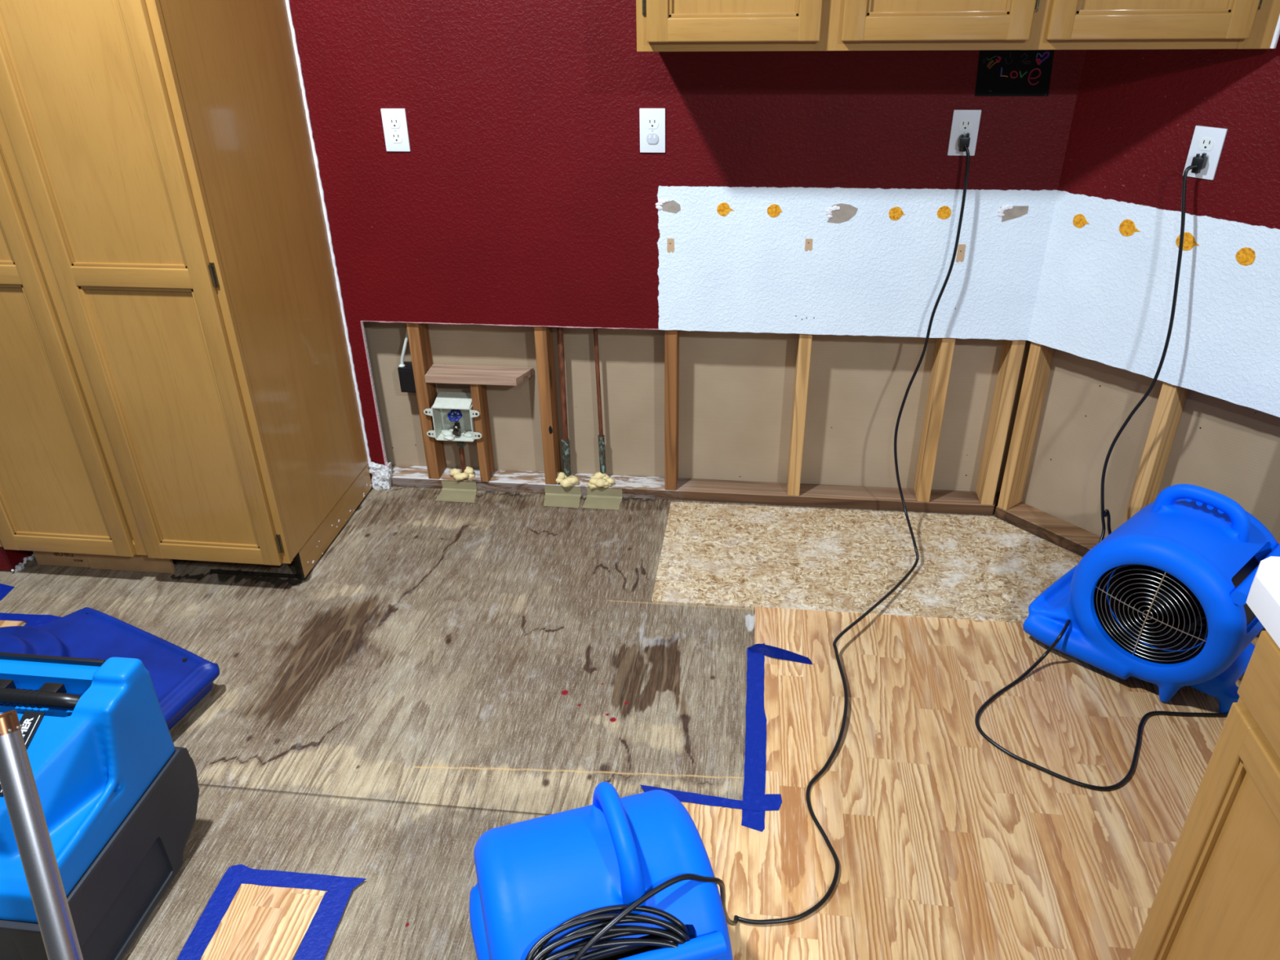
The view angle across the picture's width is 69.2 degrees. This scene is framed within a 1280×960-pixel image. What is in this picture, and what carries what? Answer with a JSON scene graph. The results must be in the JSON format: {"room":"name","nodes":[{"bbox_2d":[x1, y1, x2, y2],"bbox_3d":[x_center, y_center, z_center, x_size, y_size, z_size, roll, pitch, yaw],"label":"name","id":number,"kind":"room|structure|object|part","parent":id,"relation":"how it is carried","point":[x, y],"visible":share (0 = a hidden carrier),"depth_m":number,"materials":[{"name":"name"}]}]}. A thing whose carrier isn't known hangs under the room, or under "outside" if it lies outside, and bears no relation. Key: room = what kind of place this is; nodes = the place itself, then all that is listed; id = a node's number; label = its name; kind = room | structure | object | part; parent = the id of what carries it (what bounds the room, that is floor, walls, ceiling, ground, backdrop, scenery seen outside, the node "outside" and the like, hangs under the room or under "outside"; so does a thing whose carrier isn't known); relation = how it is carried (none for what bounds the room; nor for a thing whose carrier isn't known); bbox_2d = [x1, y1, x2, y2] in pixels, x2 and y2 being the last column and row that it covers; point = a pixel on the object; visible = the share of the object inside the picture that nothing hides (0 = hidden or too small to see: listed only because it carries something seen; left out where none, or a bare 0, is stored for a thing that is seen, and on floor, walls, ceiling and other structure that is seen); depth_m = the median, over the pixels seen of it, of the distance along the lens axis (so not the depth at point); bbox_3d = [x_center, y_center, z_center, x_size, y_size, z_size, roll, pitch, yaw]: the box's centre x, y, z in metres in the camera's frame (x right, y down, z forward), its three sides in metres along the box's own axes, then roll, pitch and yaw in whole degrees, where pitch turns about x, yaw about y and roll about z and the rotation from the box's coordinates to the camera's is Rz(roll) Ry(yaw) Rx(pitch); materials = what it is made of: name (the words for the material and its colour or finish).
{"room":"damaged room","nodes":[
{"label":"damaged room","id":0,"kind":"room"},
{"bbox_2d":[0,546,35,572],"bbox_3d":[-1.922,-0.928,2.459,0.153,2.444,0.608,3,30,6],"label":"wall","id":1,"kind":"structure","parent":0,"point":[10,560],"depth_m":2.79,"materials":[{"name":"red paint"}]},
{"bbox_2d":[0,486,769,959],"bbox_3d":[-1.040,0.600,2.204,2.680,0.001,2.560,3,30,6],"label":"floor","id":2,"kind":"structure","parent":0,"point":[443,675],"depth_m":2.32,"materials":[{"name":"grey wood"}]},
{"bbox_2d":[0,583,14,599],"bbox_3d":[-1.933,0.332,2.702,0.187,0.001,0.110,3,30,6],"label":"tape","id":3,"kind":"object","parent":2,"relation":"on","point":[5,589],"visible":1,"depth_m":2.72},
{"bbox_2d":[0,620,25,627],"bbox_3d":[-1.818,0.422,2.536,0.200,0.006,0.143,3,30,6],"label":"wood flooring","id":4,"kind":"object","parent":2,"relation":"on","point":[2,623],"visible":0.5,"depth_m":2.57,"materials":[{"name":"brown wood"}]},
{"bbox_2d":[0,613,61,627],"bbox_3d":[-1.791,0.398,2.571,0.358,0.001,0.106,3,30,6],"label":"tape","id":5,"kind":"object","parent":4,"relation":"on","point":[33,620],"visible":0.58,"depth_m":2.59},
{"bbox_2d":[0,710,83,959],"bbox_3d":[-0.688,0.767,1.099,0.243,0.785,0.603,-23,36,-34],"label":"metal pole","id":6,"kind":"object","parent":2,"relation":"on","point":[17,781],"visible":1,"depth_m":1.15,"materials":[{"name":"silver metal"}]},
{"bbox_2d":[0,652,199,959],"bbox_3d":[-1.136,0.612,1.693,0.410,0.462,0.432,3,30,6],"label":"dehumidifier","id":7,"kind":"object","parent":2,"relation":"on","point":[118,799],"visible":0.81,"depth_m":1.66,"materials":[{"name":"blue plastic"}]},
{"bbox_3d":[-1.126,0.397,1.684,0.288,0.054,0.047,3,30,6],"label":"carry handle","id":8,"kind":"part","parent":7,"relation":"part of","materials":[{"name":"black plastic"}]},
{"bbox_2d":[0,607,219,730],"bbox_3d":[-1.477,0.491,2.252,0.819,0.155,0.540,8,31,16],"label":"low air mover","id":9,"kind":"object","parent":2,"relation":"on","point":[180,677],"visible":0.46,"depth_m":2.32,"materials":[{"name":"blue plastic"}]},
{"bbox_2d":[0,0,372,579],"bbox_3d":[-1.421,-0.766,2.469,0.901,2.130,0.630,3,30,6],"label":"pantry cabinet","id":10,"kind":"object","parent":2,"relation":"on","point":[176,380],"visible":1,"depth_m":2.36,"materials":[{"name":"brown wood"}]},
{"bbox_2d":[32,551,89,567],"bbox_3d":[-1.751,0.217,2.801,0.173,0.097,0.013,3,30,6],"label":"board","id":11,"kind":"object","parent":10,"relation":"attached to","point":[52,558],"visible":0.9,"depth_m":2.81,"materials":[{"name":"brown wood"}]},
{"bbox_3d":[-1.673,-0.642,2.220,0.405,1.955,0.019,3,30,6],"label":"door","id":12,"kind":"part","parent":10,"relation":"part of","materials":[{"name":"brown wood"}]},
{"bbox_2d":[85,554,175,573],"bbox_3d":[-1.529,0.229,2.773,0.269,0.097,0.012,3,30,6],"label":"board","id":13,"kind":"object","parent":10,"relation":"attached to","point":[137,562],"visible":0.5,"depth_m":2.78,"materials":[{"name":"brown wood"}]},
{"bbox_2d":[200,883,325,959],"bbox_3d":[-0.740,0.877,1.699,0.224,0.006,0.318,3,30,6],"label":"wood flooring","id":14,"kind":"object","parent":2,"relation":"on","point":[260,922],"visible":1,"depth_m":1.76,"materials":[{"name":"brown wood"}]},
{"bbox_2d":[176,866,242,959],"bbox_3d":[-0.825,0.864,1.717,0.048,0.001,0.345,3,30,6],"label":"tape","id":15,"kind":"object","parent":14,"relation":"on","point":[205,928],"visible":1,"depth_m":1.77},
{"bbox_2d":[231,863,366,891],"bbox_3d":[-0.685,0.792,1.842,0.285,0.001,0.043,3,30,6],"label":"tape","id":16,"kind":"object","parent":14,"relation":"on","point":[248,875],"visible":1,"depth_m":1.84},
{"bbox_2d":[293,888,353,959],"bbox_3d":[-0.612,0.873,1.694,0.070,0.001,0.302,3,30,6],"label":"tape","id":17,"kind":"object","parent":14,"relation":"on","point":[314,945],"visible":1,"depth_m":1.75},
{"bbox_2d":[435,480,476,502],"bbox_3d":[-0.620,0.039,3.150,0.141,0.032,0.082,3,30,6],"label":"tape","id":18,"kind":"object","parent":2,"relation":"on","point":[451,491],"visible":1,"depth_m":3.18,"materials":[{"name":"beige paper"}]},
{"bbox_2d":[543,485,581,507],"bbox_3d":[-0.264,0.056,3.110,0.131,0.032,0.082,3,30,6],"label":"tape","id":19,"kind":"object","parent":2,"relation":"on","point":[555,495],"visible":1,"depth_m":3.14,"materials":[{"name":"beige paper"}]},
{"bbox_2d":[582,487,622,510],"bbox_3d":[-0.125,0.062,3.095,0.125,0.032,0.082,3,30,6],"label":"tape","id":20,"kind":"object","parent":2,"relation":"on","point":[597,498],"visible":1,"depth_m":3.12,"materials":[{"name":"beige paper"}]},
{"bbox_2d":[391,464,999,515],"bbox_3d":[0.147,0.031,3.140,2.081,0.038,0.089,3,30,6],"label":"plate","id":21,"kind":"object","parent":2,"relation":"on","point":[964,502],"visible":0.82,"depth_m":3.10,"materials":[{"name":"brown wood"}]},
{"bbox_2d":[406,322,446,479],"bbox_3d":[-0.710,-0.478,2.968,0.038,1.042,0.089,3,30,6],"label":"stud","id":22,"kind":"object","parent":21,"relation":"on","point":[419,339],"visible":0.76,"depth_m":3.04,"materials":[{"name":"brown wood"}]},
{"bbox_2d":[397,328,416,392],"bbox_3d":[-0.759,-0.397,3.022,0.060,0.220,0.064,3,30,6],"label":"junction box","id":23,"kind":"object","parent":22,"relation":"attached to","point":[405,370],"visible":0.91,"depth_m":3.02,"materials":[{"name":"black plastic"}]},
{"bbox_2d":[448,466,475,480],"bbox_3d":[-0.611,-0.021,3.191,0.084,0.039,0.068,-13,32,-20],"label":"spray foam","id":24,"kind":"object","parent":21,"relation":"on","point":[457,474],"visible":0.97,"depth_m":3.18,"materials":[{"name":"beige plastic"}]},
{"bbox_2d":[470,384,494,482],"bbox_3d":[-0.527,-0.172,3.111,0.026,0.364,0.088,3,30,6],"label":"stud","id":25,"kind":"object","parent":21,"relation":"on","point":[478,392],"visible":0.76,"depth_m":3.09,"materials":[{"name":"brown wood"}]},
{"bbox_2d":[423,391,482,472],"bbox_3d":[-0.611,-0.137,3.121,0.187,0.310,0.085,3,30,6],"label":"box","id":26,"kind":"object","parent":25,"relation":"attached to","point":[452,413],"visible":0.99,"depth_m":3.08,"materials":[{"name":"beige plastic"}]},
{"bbox_3d":[-0.612,-0.214,3.066,0.051,0.030,0.040,3,30,6],"label":"valve handle","id":27,"kind":"part","parent":26,"relation":"part of","materials":[{"name":"blue metal"}]},
{"bbox_2d":[424,364,533,386],"bbox_3d":[-0.521,-0.341,3.009,0.340,0.024,0.095,3,30,6],"label":"board","id":28,"kind":"object","parent":25,"relation":"on","point":[448,374],"visible":1,"depth_m":2.98,"materials":[{"name":"brown wood"}]},
{"bbox_2d":[533,326,561,484],"bbox_3d":[-0.304,-0.460,2.924,0.038,1.042,0.089,3,30,6],"label":"stud","id":29,"kind":"object","parent":21,"relation":"on","point":[544,342],"visible":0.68,"depth_m":3.00,"materials":[{"name":"brown wood"}]},
{"bbox_2d":[548,426,552,434],"bbox_3d":[-0.293,-0.164,3.038,0.012,0.032,0.002,3,30,6],"label":"burn mark","id":30,"kind":"object","parent":29,"relation":"attached to","point":[550,429],"visible":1,"depth_m":3.04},
{"bbox_2d":[556,327,570,476],"bbox_3d":[-0.253,-0.442,2.930,0.030,1.020,0.028,-8,30,-12],"label":"copper pipe","id":31,"kind":"object","parent":21,"relation":"on","point":[565,441],"visible":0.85,"depth_m":3.03,"materials":[{"name":"brown metal"}]},
{"bbox_2d":[555,471,578,487],"bbox_3d":[-0.253,-0.003,3.146,0.098,0.039,0.066,21,36,33],"label":"spray foam","id":32,"kind":"object","parent":21,"relation":"on","point":[565,482],"visible":0.98,"depth_m":3.12,"materials":[{"name":"beige plastic"}]},
{"bbox_2d":[593,328,606,474],"bbox_3d":[-0.137,-0.437,2.917,0.032,1.020,0.024,3,30,6],"label":"copper pipe","id":33,"kind":"object","parent":21,"relation":"on","point":[601,437],"visible":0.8,"depth_m":3.03,"materials":[{"name":"brown metal"}]},
{"bbox_2d":[586,471,614,488],"bbox_3d":[-0.137,0.004,3.134,0.085,0.045,0.078,-16,33,-25],"label":"spray foam","id":34,"kind":"object","parent":21,"relation":"on","point":[597,480],"visible":1,"depth_m":3.12,"materials":[{"name":"beige plastic"}]},
{"bbox_2d":[664,329,679,490],"bbox_3d":[0.099,-0.441,2.879,0.038,1.042,0.089,3,30,6],"label":"stud","id":35,"kind":"object","parent":21,"relation":"on","point":[671,337],"visible":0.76,"depth_m":2.96,"materials":[{"name":"brown wood"}]},
{"bbox_2d":[786,333,812,496],"bbox_3d":[0.503,-0.422,2.835,0.038,1.042,0.089,3,30,6],"label":"stud","id":36,"kind":"object","parent":21,"relation":"on","point":[802,369],"visible":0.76,"depth_m":2.91,"materials":[{"name":"beige wood"}]},
{"bbox_2d":[913,337,955,502],"bbox_3d":[0.916,-0.404,2.789,0.038,1.042,0.089,3,30,6],"label":"stud","id":37,"kind":"object","parent":21,"relation":"on","point":[944,347],"visible":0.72,"depth_m":2.87,"materials":[{"name":"beige wood"}]},
{"bbox_2d":[975,339,1026,505],"bbox_3d":[1.114,-0.394,2.767,0.038,1.042,0.089,3,30,6],"label":"stud","id":38,"kind":"object","parent":21,"relation":"on","point":[1012,353],"visible":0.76,"depth_m":2.86,"materials":[{"name":"beige wood"}]},
{"bbox_2d":[285,0,1086,489],"bbox_3d":[-0.357,-1.006,2.561,3.010,2.452,0.048,3,30,6],"label":"wall","id":39,"kind":"structure","parent":0,"point":[797,192],"depth_m":2.58,"materials":[{"name":"red paint"}]},
{"bbox_2d":[380,108,410,151],"bbox_3d":[-0.687,-0.983,2.609,0.070,0.114,0.008,3,30,6],"label":"wall outlet","id":40,"kind":"object","parent":39,"relation":"attached to","point":[394,120],"visible":1,"depth_m":2.61,"materials":[{"name":"white plastic"}]},
{"bbox_2d":[388,117,399,128],"bbox_3d":[-0.688,-0.999,2.597,0.034,0.027,0.001,3,30,6],"label":"receptacle","id":41,"kind":"object","parent":40,"relation":"attached to","point":[393,122],"depth_m":2.60,"materials":[{"name":"white plastic"}]},
{"bbox_2d":[390,132,402,142],"bbox_3d":[-0.687,-0.965,2.616,0.034,0.027,0.001,3,30,6],"label":"receptacle","id":42,"kind":"object","parent":40,"relation":"attached to","point":[395,137],"depth_m":2.62,"materials":[{"name":"white plastic"}]},
{"bbox_2d":[639,108,665,152],"bbox_3d":[0.034,-0.951,2.527,0.070,0.114,0.010,3,30,6],"label":"wall outlet","id":43,"kind":"object","parent":39,"relation":"attached to","point":[652,121],"visible":1,"depth_m":2.53,"materials":[{"name":"white plastic"}]},
{"bbox_2d":[645,117,658,128],"bbox_3d":[0.033,-0.967,2.516,0.034,0.027,0.001,3,30,6],"label":"receptacle","id":44,"kind":"object","parent":43,"relation":"attached to","point":[651,122],"depth_m":2.52,"materials":[{"name":"white plastic"}]},
{"bbox_2d":[646,133,658,143],"bbox_3d":[0.034,-0.932,2.534,0.034,0.027,0.003,3,30,6],"label":"receptacle","id":45,"kind":"object","parent":43,"relation":"attached to","point":[651,138],"depth_m":2.53,"materials":[{"name":"white plastic"}]},
{"bbox_2d":[716,202,733,216],"bbox_3d":[0.241,-0.762,2.611,0.050,0.038,0.002,3,30,6],"label":"orange spot","id":46,"kind":"object","parent":39,"relation":"attached to","point":[723,209],"depth_m":2.61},
{"bbox_2d":[767,204,782,217],"bbox_3d":[0.378,-0.754,2.597,0.043,0.036,0.002,3,30,6],"label":"orange spot","id":47,"kind":"object","parent":39,"relation":"attached to","point":[773,210],"depth_m":2.60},
{"bbox_2d":[888,206,904,220],"bbox_3d":[0.710,-0.736,2.562,0.045,0.037,0.002,3,30,6],"label":"glue spot","id":48,"kind":"object","parent":39,"relation":"on","point":[895,213],"depth_m":2.56,"materials":[{"name":"orange"}]},
{"bbox_2d":[937,205,951,219],"bbox_3d":[0.835,-0.734,2.546,0.038,0.036,0.002,3,30,6],"label":"glue spot","id":49,"kind":"object","parent":39,"relation":"on","point":[944,212],"depth_m":2.55,"materials":[{"name":"orange"}]},
{"bbox_2d":[635,0,1279,52],"bbox_3d":[0.693,-1.354,2.017,1.385,0.741,0.338,3,30,6],"label":"upper cabinet","id":50,"kind":"object","parent":39,"relation":"attached to","point":[662,25],"visible":1,"depth_m":2.03,"materials":[{"name":"brown wood"}]},
{"bbox_3d":[0.205,-1.298,1.930,0.390,0.700,0.019,3,30,6],"label":"door","id":51,"kind":"part","parent":50,"relation":"part of","materials":[{"name":"brown wood"}]},
{"bbox_3d":[0.645,-1.278,1.882,0.404,0.700,0.019,3,30,6],"label":"door","id":52,"kind":"part","parent":50,"relation":"part of","materials":[{"name":"brown wood"}]},
{"bbox_3d":[1.088,-1.257,1.833,0.414,0.700,0.019,3,30,6],"label":"door","id":53,"kind":"part","parent":50,"relation":"part of","materials":[{"name":"brown wood"}]},
{"bbox_2d":[946,109,981,155],"bbox_3d":[0.852,-0.912,2.439,0.070,0.114,0.008,3,30,6],"label":"wall outlet","id":54,"kind":"object","parent":39,"relation":"attached to","point":[964,122],"visible":0.99,"depth_m":2.43,"materials":[{"name":"white plastic"}]},
{"bbox_2d":[958,120,972,130],"bbox_3d":[0.852,-0.928,2.427,0.034,0.027,0.001,3,30,6],"label":"receptacle","id":55,"kind":"object","parent":54,"relation":"attached to","point":[963,125],"depth_m":2.43,"materials":[{"name":"white plastic"}]},
{"bbox_2d":[974,49,1054,96],"bbox_3d":[0.951,-1.042,2.354,0.188,0.127,0.005,3,30,6],"label":"drawing","id":56,"kind":"object","parent":39,"relation":"attached to","point":[1000,73],"visible":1,"depth_m":2.36,"materials":[{"name":"black paper"}]},
{"bbox_2d":[363,321,1031,499],"bbox_3d":[0.097,-0.459,2.929,2.182,1.100,0.013,3,30,6],"label":"wall","id":57,"kind":"structure","parent":0,"point":[736,389],"depth_m":3.02,"materials":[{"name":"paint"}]},
{"bbox_2d":[639,606,1257,959],"bbox_3d":[0.871,1.135,1.196,1.955,0.007,3.044,3,30,6],"label":"floor","id":58,"kind":"structure","parent":0,"point":[948,845],"depth_m":1.99,"materials":[{"name":"brown wood"}]},
{"bbox_2d":[469,782,738,959],"bbox_3d":[-0.032,0.690,1.516,0.485,0.477,0.500,-9,30,-14],"label":"air mover","id":59,"kind":"object","parent":58,"relation":"on","point":[632,877],"visible":1,"depth_m":1.35,"materials":[{"name":"plastic"}]},
{"bbox_3d":[-0.034,0.539,1.405,0.043,0.104,0.221,-9,30,-14],"label":"handle","id":60,"kind":"part","parent":59,"relation":"part of","materials":[{"name":"blue plastic"}]},
{"bbox_3d":[0.055,0.753,1.458,0.482,0.412,0.142,-26,38,-37],"label":"wrapped cord","id":61,"kind":"part","parent":59,"relation":"part of","materials":[{"name":"black rubber"}]},
{"bbox_2d":[737,133,970,924],"bbox_3d":[0.556,-0.034,2.077,0.159,1.170,1.612,11,32,20],"label":"power cord","id":62,"kind":"object","parent":59,"relation":"attached to","point":[963,141],"visible":1,"depth_m":2.43,"materials":[{"name":"black plastic"}]},
{"bbox_2d":[640,784,782,810],"bbox_3d":[0.151,0.685,2.002,0.308,0.001,0.051,3,30,6],"label":"tape","id":63,"kind":"object","parent":58,"relation":"on","point":[766,802],"visible":0.89,"depth_m":1.99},
{"bbox_2d":[741,643,766,831],"bbox_3d":[0.272,0.579,2.189,0.053,0.001,0.610,3,30,6],"label":"tape","id":64,"kind":"object","parent":58,"relation":"on","point":[754,780],"visible":1,"depth_m":2.14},
{"bbox_2d":[748,643,813,664],"bbox_3d":[0.364,0.450,2.403,0.172,0.016,0.036,9,31,17],"label":"tape","id":65,"kind":"object","parent":58,"relation":"on","point":[766,650],"visible":1,"depth_m":2.40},
{"bbox_2d":[1022,484,1279,712],"bbox_3d":[1.292,0.237,2.280,0.393,0.477,0.500,-24,37,-35],"label":"air mover","id":66,"kind":"object","parent":58,"relation":"on","point":[1161,600],"visible":0.94,"depth_m":2.19,"materials":[{"name":"plastic"}]},
{"bbox_2d":[1095,564,1207,661],"bbox_3d":[1.195,0.315,2.180,0.016,0.272,0.272,-24,37,-35],"label":"grille","id":67,"kind":"object","parent":66,"relation":"attached to","point":[1120,635],"depth_m":2.23,"materials":[{"name":"metal"}]},
{"bbox_3d":[1.334,0.069,2.196,0.043,0.104,0.221,-24,37,-35],"label":"handle","id":68,"kind":"part","parent":66,"relation":"part of","materials":[{"name":"blue plastic"}]},
{"bbox_2d":[1130,630,1279,959],"bbox_3d":[0.991,0.934,0.665,0.620,0.860,1.553,3,30,6],"label":"base cabinet","id":69,"kind":"object","parent":58,"relation":"on","point":[1217,897],"visible":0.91,"depth_m":1.20,"materials":[{"name":"brown wood"}]},
{"bbox_3d":[0.711,0.881,0.673,0.019,0.768,1.553,3,30,6],"label":"frame","id":70,"kind":"part","parent":69,"relation":"part of","materials":[{"name":"brown wood"}]},
{"bbox_3d":[0.750,0.337,0.980,0.019,0.103,0.440,3,30,6],"label":"drawer","id":71,"kind":"part","parent":69,"relation":"part of","materials":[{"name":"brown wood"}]},
{"bbox_2d":[1245,555,1279,648],"bbox_3d":[1.001,0.525,0.471,0.653,0.042,1.620,3,30,6],"label":"countertop","id":72,"kind":"structure","parent":69,"relation":"on","point":[1263,599],"depth_m":1.14,"materials":[{"name":"white laminate"}]},
{"bbox_2d":[769,502,1258,638],"bbox_3d":[1.101,0.998,1.472,1.770,0.029,3.710,3,30,6],"label":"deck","id":73,"kind":"object","parent":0,"point":[775,505],"depth_m":3.04,"materials":[{"name":"brown wood"}]},
{"bbox_2d":[651,502,1082,622],"bbox_3d":[0.861,0.244,2.775,1.602,0.006,0.554,3,30,6],"label":"panel","id":74,"kind":"object","parent":73,"relation":"on","point":[989,568],"visible":0.93,"depth_m":2.77,"materials":[{"name":"beige wood"}]},
{"bbox_2d":[994,502,1266,637],"bbox_3d":[1.549,0.314,2.599,0.089,0.038,1.200,-22,36,-32],"label":"plate","id":75,"kind":"object","parent":73,"relation":"on","point":[1078,540],"visible":0.34,"depth_m":2.88,"materials":[{"name":"brown wood"}]},
{"bbox_2d":[997,342,1054,510],"bbox_3d":[1.183,-0.376,2.733,0.089,1.042,0.032,-22,36,-32],"label":"stud","id":76,"kind":"object","parent":75,"relation":"on","point":[1040,357],"visible":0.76,"depth_m":2.83,"materials":[{"name":"beige wood"}]},
{"bbox_2d":[1122,381,1188,524],"bbox_3d":[1.421,-0.230,2.468,0.089,1.042,0.036,-22,36,-32],"label":"stud","id":77,"kind":"object","parent":75,"relation":"on","point":[1171,400],"visible":0.34,"depth_m":2.52,"materials":[{"name":"beige wood"}]},
{"bbox_2d":[1021,348,1279,541],"bbox_3d":[1.600,-0.153,2.345,0.013,1.100,1.342,-22,36,-32],"label":"wall","id":78,"kind":"structure","parent":0,"point":[1228,449],"depth_m":2.65,"materials":[{"name":"paint"}]},
{"bbox_2d":[1027,35,1279,417],"bbox_3d":[1.519,-0.959,1.798,0.014,1.836,1.300,-22,36,-32],"label":"wall","id":79,"kind":"structure","parent":0,"point":[1105,291],"depth_m":2.28,"materials":[{"name":"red paint"}]},
{"bbox_2d":[1072,213,1089,227],"bbox_3d":[1.170,-0.686,2.460,0.002,0.036,0.046,-22,36,-32],"label":"glue spot","id":80,"kind":"object","parent":79,"relation":"attached to","point":[1079,220],"depth_m":2.46,"materials":[{"name":"orange"}]},
{"bbox_2d":[1119,219,1140,236],"bbox_3d":[1.251,-0.642,2.368,0.002,0.042,0.056,-22,36,-32],"label":"glue spot","id":81,"kind":"object","parent":79,"relation":"attached to","point":[1127,228],"depth_m":2.37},
{"bbox_2d":[1176,231,1199,250],"bbox_3d":[1.341,-0.583,2.270,0.002,0.044,0.056,-22,36,-32],"label":"glue spot","id":82,"kind":"object","parent":79,"relation":"attached to","point":[1191,239],"depth_m":2.27,"materials":[{"name":"orange"}]},
{"bbox_2d":[1182,125,1227,180],"bbox_3d":[1.325,-0.768,2.179,0.008,0.114,0.070,-22,36,-32],"label":"wall outlet","id":83,"kind":"object","parent":79,"relation":"attached to","point":[1210,140],"visible":0.93,"depth_m":2.17,"materials":[{"name":"white plastic"}]},
{"bbox_2d":[974,152,1228,791],"bbox_3d":[1.234,-0.011,2.023,0.537,1.167,0.909,21,36,34],"label":"power cord","id":84,"kind":"object","parent":83,"relation":"attached to","point":[1198,162],"visible":0.88,"depth_m":2.21,"materials":[{"name":"black plastic"}]},
{"bbox_2d":[1200,155,1209,168],"bbox_3d":[1.323,-0.750,2.186,0.001,0.027,0.034,-22,36,-32],"label":"receptacle","id":85,"kind":"object","parent":83,"relation":"attached to","point":[1207,166],"depth_m":2.18,"materials":[{"name":"white plastic"}]},
{"bbox_2d":[1198,137,1214,151],"bbox_3d":[1.323,-0.784,2.167,0.001,0.027,0.034,-22,36,-32],"label":"receptacle","id":86,"kind":"object","parent":83,"relation":"attached to","point":[1204,144],"depth_m":2.17,"materials":[{"name":"white plastic"}]},
{"bbox_2d":[1235,247,1255,265],"bbox_3d":[1.424,-0.526,2.181,0.002,0.042,0.042,-22,36,-32],"label":"glue spot","id":87,"kind":"object","parent":79,"relation":"attached to","point":[1244,255],"depth_m":2.18,"materials":[{"name":"orange"}]}
]}

